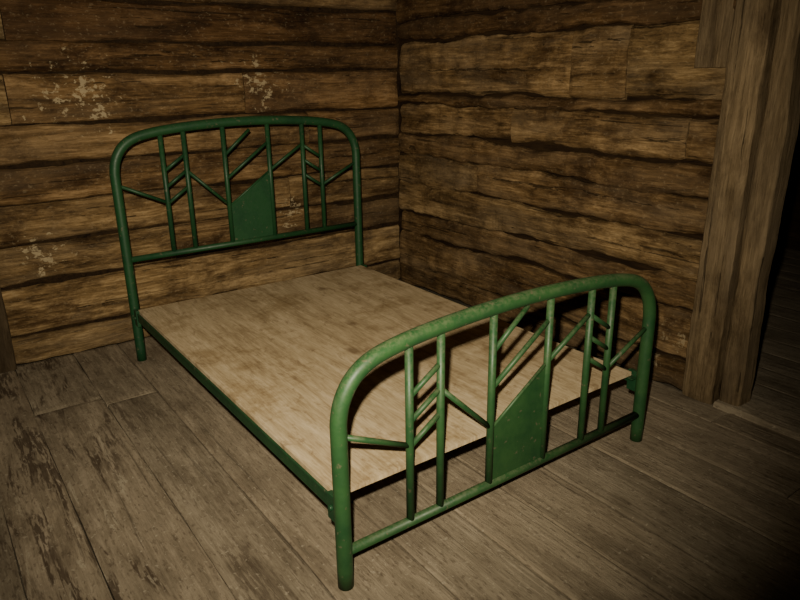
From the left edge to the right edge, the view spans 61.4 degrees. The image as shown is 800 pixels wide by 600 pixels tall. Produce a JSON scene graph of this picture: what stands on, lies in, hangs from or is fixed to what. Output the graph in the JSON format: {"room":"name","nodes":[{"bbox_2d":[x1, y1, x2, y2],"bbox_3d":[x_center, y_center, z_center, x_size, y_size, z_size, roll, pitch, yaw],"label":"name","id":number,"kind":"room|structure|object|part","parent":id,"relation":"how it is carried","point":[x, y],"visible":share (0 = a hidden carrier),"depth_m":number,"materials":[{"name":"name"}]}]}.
{"room":"cabin bedroom","nodes":[
{"label":"cabin bedroom","id":0,"kind":"room"},
{"bbox_2d":[0,0,399,363],"bbox_3d":[-1.574,-0.926,3.478,3.836,2.467,0.086,-14,23,-33],"label":"wall","id":1,"kind":"structure","parent":0,"point":[40,35],"depth_m":3.74,"materials":[{"name":"brown wood"}]},
{"bbox_2d":[0,288,16,372],"bbox_3d":[-2.084,-0.784,3.086,0.173,2.440,0.056,-14,23,-33],"label":"trim","id":2,"kind":"structure","parent":1,"relation":"attached to","point":[7,356],"depth_m":3.44,"materials":[{"name":"brown wood"}]},
{"bbox_2d":[0,0,766,396],"bbox_3d":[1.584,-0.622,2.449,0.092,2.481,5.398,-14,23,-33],"label":"wall","id":3,"kind":"structure","parent":0,"point":[598,66],"depth_m":3.48,"materials":[{"name":"brown wood"}]},
{"bbox_2d":[694,0,734,67],"bbox_3d":[1.268,-1.093,2.704,0.033,0.300,0.144,-14,23,-33],"label":"trim","id":4,"kind":"structure","parent":3,"relation":"attached to","point":[717,16],"depth_m":2.70,"materials":[{"name":"brown wood"}]},
{"bbox_2d":[682,0,799,405],"bbox_3d":[1.744,-0.402,2.339,0.191,2.092,1.331,-14,23,-33],"label":"door frame","id":5,"kind":"structure","parent":3,"relation":"attached to","point":[757,132],"depth_m":2.73,"materials":[{"name":"brown wood"}]},
{"bbox_2d":[0,246,799,599],"bbox_3d":[1.272,0.632,2.625,7.300,0.035,5.800,-14,23,-33],"label":"floor","id":6,"kind":"structure","parent":0,"point":[123,477],"depth_m":2.38,"materials":[{"name":"brown wood"}]},
{"bbox_2d":[109,115,655,590],"bbox_3d":[-0.215,-0.136,2.986,1.438,1.227,2.133,-14,23,-33],"label":"bed","id":7,"kind":"object","parent":6,"relation":"on","point":[356,377],"visible":1,"depth_m":2.65,"materials":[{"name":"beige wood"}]},
{"bbox_3d":[-0.824,-0.339,3.810,1.361,0.031,0.030,-14,23,-33],"label":"headboard rail","id":8,"kind":"part","parent":7,"relation":"part of","materials":[{"name":"green metal"}]},
{"bbox_3d":[-0.826,-0.520,3.749,0.256,0.382,0.008,-14,23,-33],"label":"headboard panel","id":9,"kind":"part","parent":7,"relation":"part of","materials":[{"name":"green metal"}]},
{"bbox_3d":[0.402,0.597,2.342,1.361,0.031,0.030,-14,23,-33],"label":"footboard rail","id":10,"kind":"part","parent":7,"relation":"part of","materials":[{"name":"green metal"}]},
{"bbox_3d":[0.399,0.416,2.280,0.256,0.382,0.008,-14,23,-33],"label":"footboard panel","id":11,"kind":"part","parent":7,"relation":"part of","materials":[{"name":"green metal"}]},
{"bbox_2d":[713,396,799,440],"bbox_3d":[1.775,0.574,2.689,0.195,0.035,1.000,-14,23,-33],"label":"threshold","id":12,"kind":"object","parent":6,"relation":"on","point":[786,422],"visible":0.83,"depth_m":2.90,"materials":[{"name":"brown wood"}]},
{"bbox_2d":[776,122,799,250],"bbox_3d":[2.901,-0.995,3.328,3.040,2.550,5.600,-14,23,-33],"label":"wall","id":13,"kind":"structure","parent":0,"point":[789,229],"depth_m":5.53,"materials":[{"name":"black"}]}
]}

